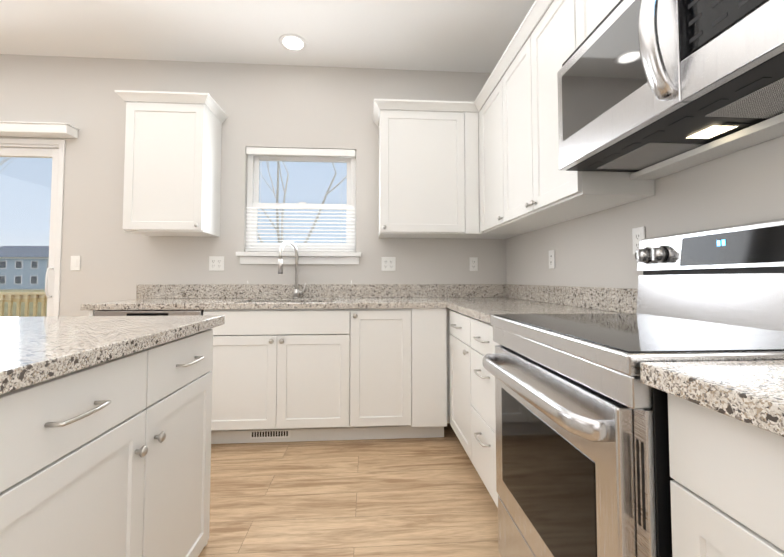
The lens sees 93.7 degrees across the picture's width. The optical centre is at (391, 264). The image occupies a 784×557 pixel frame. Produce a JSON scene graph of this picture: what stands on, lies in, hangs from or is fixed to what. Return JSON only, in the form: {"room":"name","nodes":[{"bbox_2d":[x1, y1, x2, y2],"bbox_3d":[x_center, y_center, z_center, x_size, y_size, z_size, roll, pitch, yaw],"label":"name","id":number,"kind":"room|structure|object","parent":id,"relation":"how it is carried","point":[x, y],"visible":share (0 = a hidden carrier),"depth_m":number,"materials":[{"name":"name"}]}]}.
{"room":"kitchen","nodes":[
{"label":"kitchen","id":0,"kind":"room"},
{"bbox_2d":[0,54,505,315],"bbox_3d":[-2.633,-0.237,2.953,7.520,2.840,0.160,0,-2,-4],"label":"wall","id":1,"kind":"structure","parent":0,"point":[286,106],"depth_m":2.98,"materials":[{"name":"white paint"}]},
{"bbox_2d":[0,147,58,316],"bbox_3d":[-3.014,0.111,2.854,0.758,2.074,0.098,0,-2,-4],"label":"door","id":2,"kind":"structure","parent":1,"relation":"in","point":[53,154],"depth_m":2.90,"materials":[{"name":"white plastic"}]},
{"bbox_2d":[0,139,64,315],"bbox_3d":[-3.363,0.099,2.874,1.559,2.162,0.152,0,-2,-4],"label":"door frame","id":3,"kind":"structure","parent":1,"relation":"attached to","point":[32,143],"depth_m":2.87,"materials":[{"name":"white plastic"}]},
{"bbox_2d":[0,121,78,137],"bbox_3d":[-3.367,-1.040,2.791,1.790,0.077,0.122,0,-2,-4],"label":"headrail valance","id":4,"kind":"object","parent":1,"relation":"attached to","point":[36,129],"visible":1,"depth_m":2.79,"materials":[{"name":"white wood"}]},
{"bbox_2d":[70,256,80,269],"bbox_3d":[-2.471,-0.012,2.867,0.070,0.115,0.010,0,-2,-4],"label":"light switch","id":5,"kind":"object","parent":1,"relation":"attached to","point":[75,262],"visible":1,"depth_m":2.87,"materials":[{"name":"white plastic"}]},
{"bbox_2d":[114,90,227,236],"bbox_3d":[-1.645,-0.727,2.771,0.639,0.989,0.371,0,-2,-4],"label":"upper cabinet","id":6,"kind":"object","parent":1,"relation":"attached to","point":[172,174],"visible":1,"depth_m":2.64,"materials":[{"name":"white wood"}]},
{"bbox_2d":[209,256,223,270],"bbox_3d":[-1.404,-0.009,2.941,0.116,0.115,0.008,0,-2,-4],"label":"outlet","id":7,"kind":"object","parent":1,"relation":"attached to","point":[216,263],"visible":1,"depth_m":2.94,"materials":[{"name":"white plastic"}]},
{"bbox_2d":[236,252,360,263],"bbox_3d":[-0.745,-0.052,2.964,0.990,0.097,0.053,0,-2,-4],"label":"trim","id":8,"kind":"structure","parent":1,"relation":"attached to","point":[307,258],"depth_m":2.96,"materials":[{"name":"white wood"}]},
{"bbox_2d":[246,156,355,251],"bbox_3d":[-0.753,-0.528,3.099,0.896,0.862,0.075,0,-2,-4],"label":"window","id":9,"kind":"structure","parent":1,"relation":"in","point":[253,188],"depth_m":3.08,"materials":[{"name":"white plastic"}]},
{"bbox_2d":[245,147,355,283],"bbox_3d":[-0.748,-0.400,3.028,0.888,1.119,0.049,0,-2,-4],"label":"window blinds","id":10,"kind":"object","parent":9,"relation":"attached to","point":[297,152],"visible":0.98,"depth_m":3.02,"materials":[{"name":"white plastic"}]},
{"bbox_2d":[381,257,394,270],"bbox_3d":[-0.029,-0.005,3.033,0.116,0.115,0.008,0,-2,-4],"label":"outlet","id":11,"kind":"object","parent":1,"relation":"attached to","point":[387,263],"visible":1,"depth_m":3.03,"materials":[{"name":"white plastic"}]},
{"bbox_2d":[373,98,519,238],"bbox_3d":[0.415,-0.721,2.909,1.123,0.989,0.371,0,-2,-4],"label":"upper cabinet","id":12,"kind":"object","parent":1,"relation":"attached to","point":[428,173],"visible":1,"depth_m":2.77,"materials":[{"name":"white wood"}]},
{"bbox_2d":[469,257,477,270],"bbox_3d":[0.684,-0.003,3.081,0.070,0.115,0.008,0,-2,-4],"label":"outlet","id":13,"kind":"object","parent":1,"relation":"attached to","point":[473,263],"visible":1,"depth_m":3.08,"materials":[{"name":"white plastic"}]},
{"bbox_2d":[0,0,534,72],"bbox_3d":[-2.392,-1.838,-0.558,7.520,0.080,7.320,0,-2,-4],"label":"ceiling","id":14,"kind":"structure","parent":0,"point":[477,36],"depth_m":2.62,"materials":[{"name":"white paint"}]},
{"bbox_2d":[279,34,306,50],"bbox_3d":[-0.742,-1.661,2.756,0.204,0.006,0.204,0,-2,-4],"label":"recessed light","id":15,"kind":"object","parent":14,"relation":"in","point":[292,42],"visible":1,"depth_m":2.74,"materials":[{"name":"white"}]},
{"bbox_2d":[198,423,500,556],"bbox_3d":[-2.392,1.065,-0.674,7.520,0.050,7.320,0,-2,-4],"label":"floor","id":16,"kind":"structure","parent":0,"point":[415,497],"depth_m":1.76,"materials":[{"name":"brown wood"}]},
{"bbox_2d":[89,310,96,315],"bbox_3d":[-1.881,0.731,2.567,0.023,0.874,0.629,0,-2,-4],"label":"cabinet end panel","id":17,"kind":"object","parent":16,"relation":"on","point":[91,312],"visible":0.14,"depth_m":2.27,"materials":[{"name":"white wood"}]},
{"bbox_2d":[0,328,212,556],"bbox_3d":[-0.953,0.643,0.364,0.680,0.874,2.245,0,-2,-4],"label":"kitchen island","id":18,"kind":"object","parent":16,"relation":"on","point":[111,458],"visible":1,"depth_m":0.92,"materials":[{"name":"white wood"}]},
{"bbox_2d":[0,315,224,394],"bbox_3d":[-1.125,0.186,0.370,0.995,0.038,2.305,0,-2,-4],"label":"island countertop","id":19,"kind":"structure","parent":18,"relation":"on","point":[34,350],"depth_m":0.96,"materials":[{"name":"stone"}]},
{"bbox_2d":[94,310,203,315],"bbox_3d":[-1.540,0.732,2.550,0.640,0.870,0.648,0,-2,-4],"label":"dishwasher","id":20,"kind":"object","parent":16,"relation":"on","point":[147,312],"visible":0.1,"depth_m":2.29,"materials":[{"name":"grey metal"}]},
{"bbox_2d":[203,309,349,443],"bbox_3d":[-0.752,0.733,2.629,0.925,0.874,0.654,0,-2,-4],"label":"base cabinet","id":21,"kind":"object","parent":16,"relation":"on","point":[271,371],"visible":0.83,"depth_m":2.34,"materials":[{"name":"white wood"}]},
{"bbox_2d":[80,284,443,309],"bbox_3d":[-0.498,0.221,2.660,2.973,0.150,0.670,0,-2,-4],"label":"countertop","id":22,"kind":"structure","parent":21,"relation":"on","point":[148,296],"depth_m":2.89,"materials":[{"name":"stone"}]},
{"bbox_2d":[278,241,305,298],"bbox_3d":[-0.761,0.039,2.818,0.176,0.447,0.242,0,-2,-4],"label":"faucet","id":23,"kind":"object","parent":22,"relation":"on","point":[297,292],"visible":1,"depth_m":2.88,"materials":[{"name":"silver metal"}]},
{"bbox_2d":[250,429,290,438],"bbox_3d":[-0.795,1.106,2.402,0.260,0.057,0.004,0,-2,-4],"label":"air vent","id":24,"kind":"object","parent":21,"relation":"attached to","point":[258,434],"visible":0.83,"depth_m":2.40,"materials":[{"name":"white metal"}]},
{"bbox_2d":[350,308,411,439],"bbox_3d":[-0.091,0.735,2.673,0.400,0.874,0.654,0,-2,-4],"label":"base cabinet","id":25,"kind":"object","parent":16,"relation":"on","point":[380,378],"visible":0.83,"depth_m":2.38,"materials":[{"name":"white wood"}]},
{"bbox_2d":[410,308,450,437],"bbox_3d":[0.542,0.737,2.729,0.870,0.874,0.627,0,-2,-4],"label":"cabinet filler","id":26,"kind":"object","parent":16,"relation":"on","point":[430,361],"visible":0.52,"depth_m":2.40,"materials":[{"name":"white wood"}]},
{"bbox_2d":[449,310,472,460],"bbox_3d":[0.686,0.715,2.179,0.668,0.874,0.489,0,-2,-4],"label":"base cabinet","id":27,"kind":"object","parent":16,"relation":"on","point":[460,377],"visible":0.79,"depth_m":2.13,"materials":[{"name":"white wood"}]},
{"bbox_2d":[444,284,637,323],"bbox_3d":[0.715,0.192,1.941,0.649,0.150,0.930,0,-2,-4],"label":"countertop","id":28,"kind":"structure","parent":27,"relation":"on","point":[483,302],"depth_m":2.08,"materials":[{"name":"stone"}]},
{"bbox_2d":[470,318,498,506],"bbox_3d":[0.719,0.696,1.699,0.668,0.874,0.468,0,-2,-4],"label":"base cabinet","id":29,"kind":"object","parent":16,"relation":"on","point":[483,426],"visible":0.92,"depth_m":1.70,"materials":[{"name":"white wood"}]},
{"bbox_2d":[483,218,783,556],"bbox_3d":[0.712,0.493,1.071,0.735,1.232,0.768,0,-2,-4],"label":"range","id":30,"kind":"object","parent":16,"relation":"on","point":[582,449],"visible":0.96,"depth_m":0.96,"materials":[{"name":"silver metal"}]},
{"bbox_2d":[668,393,783,556],"bbox_3d":[0.808,0.643,0.369,0.668,0.874,0.600,0,-2,-4],"label":"base cabinet","id":31,"kind":"object","parent":16,"relation":"on","point":[727,485],"visible":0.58,"depth_m":0.56,"materials":[{"name":"white wood"}]},
{"bbox_3d":[0.859,0.613,-0.380,0.668,0.874,0.900,0,-2,-4],"label":"base cabinet","id":32,"kind":"object","parent":16,"relation":"on","visible":0},
{"bbox_2d":[640,360,783,436],"bbox_3d":[0.841,0.112,-0.083,0.670,0.150,1.568,0,-2,-4],"label":"countertop","id":33,"kind":"structure","parent":32,"relation":"on","point":[750,392],"depth_m":0.55,"materials":[{"name":"stone"}]},
{"bbox_2d":[504,0,783,288],"bbox_3d":[1.285,-0.372,-0.449,0.160,2.840,7.160,0,-2,-4],"label":"wall","id":34,"kind":"structure","parent":0,"point":[743,186],"depth_m":1.51,"materials":[{"name":"white paint"}]},
{"bbox_2d":[478,80,540,233],"bbox_3d":[0.840,-0.709,2.552,0.324,0.935,0.490,0,-2,-4],"label":"upper cabinet","id":35,"kind":"object","parent":34,"relation":"attached to","point":[490,168],"depth_m":2.57,"materials":[{"name":"white wood"}]},
{"bbox_2d":[549,250,554,268],"bbox_3d":[1.011,-0.033,2.328,0.008,0.115,0.070,0,-2,-4],"label":"outlet","id":36,"kind":"object","parent":34,"relation":"attached to","point":[551,258],"visible":1,"depth_m":2.32,"materials":[{"name":"white plastic"}]},
{"bbox_2d":[498,0,654,227],"bbox_3d":[0.883,-0.735,1.906,0.324,0.935,0.806,0,-2,-4],"label":"upper cabinet","id":37,"kind":"object","parent":34,"relation":"attached to","point":[526,184],"depth_m":1.82,"materials":[{"name":"white wood"}]},
{"bbox_2d":[575,0,619,48],"bbox_3d":[0.914,-1.057,1.103,0.371,0.461,0.822,0,-2,-4],"label":"upper cabinet","id":38,"kind":"object","parent":34,"relation":"attached to","point":[591,15],"visible":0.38,"depth_m":1.42,"materials":[{"name":"white wood"}]},
{"bbox_2d":[557,0,783,179],"bbox_3d":[0.861,-0.592,1.081,0.474,0.462,0.822,0,-2,-4],"label":"over-the-range microwave","id":39,"kind":"object","parent":38,"relation":"attached to","point":[652,89],"visible":1,"depth_m":1.01,"materials":[{"name":"silver metal"}]},
{"bbox_2d":[632,226,644,253],"bbox_3d":[1.061,-0.103,1.582,0.008,0.115,0.070,0,-2,-4],"label":"outlet","id":40,"kind":"object","parent":34,"relation":"attached to","point":[638,234],"visible":0.83,"depth_m":1.58,"materials":[{"name":"white plastic"}]},
{"label":"outside","id":41,"kind":"structure","parent":0,"visible":0},
{"bbox_2d":[0,289,46,316],"bbox_3d":[-42.716,7.111,130.525,250.000,0.300,259.500,0,-2,-4],"label":"lawn","id":42,"kind":"structure","parent":41,"point":[22,304],"depth_m":24.73,"materials":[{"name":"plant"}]},
{"bbox_2d":[0,292,46,316],"bbox_3d":[-5.220,1.153,4.418,7.078,1.580,3.200,0,-2,-4],"label":"fence","id":43,"kind":"object","parent":42,"relation":"on","point":[23,296],"depth_m":5.87,"materials":[{"name":"brown wood"}]},
{"bbox_2d":[0,246,48,288],"bbox_3d":[-65.603,0.502,68.810,13.800,8.000,9.800,0,-2,-4],"label":"house","id":44,"kind":"structure","parent":42,"relation":"on","point":[24,268],"depth_m":63.98,"materials":[{"name":"blue"}]},
{"bbox_2d":[258,161,346,242],"bbox_3d":[-2.987,-2.456,9.936,6.800,9.234,5.113,0,-2,-4],"label":"tree","id":45,"kind":"object","parent":42,"relation":"on","point":[277,195],"depth_m":10.34,"materials":[{"name":"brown plant"}]}
]}

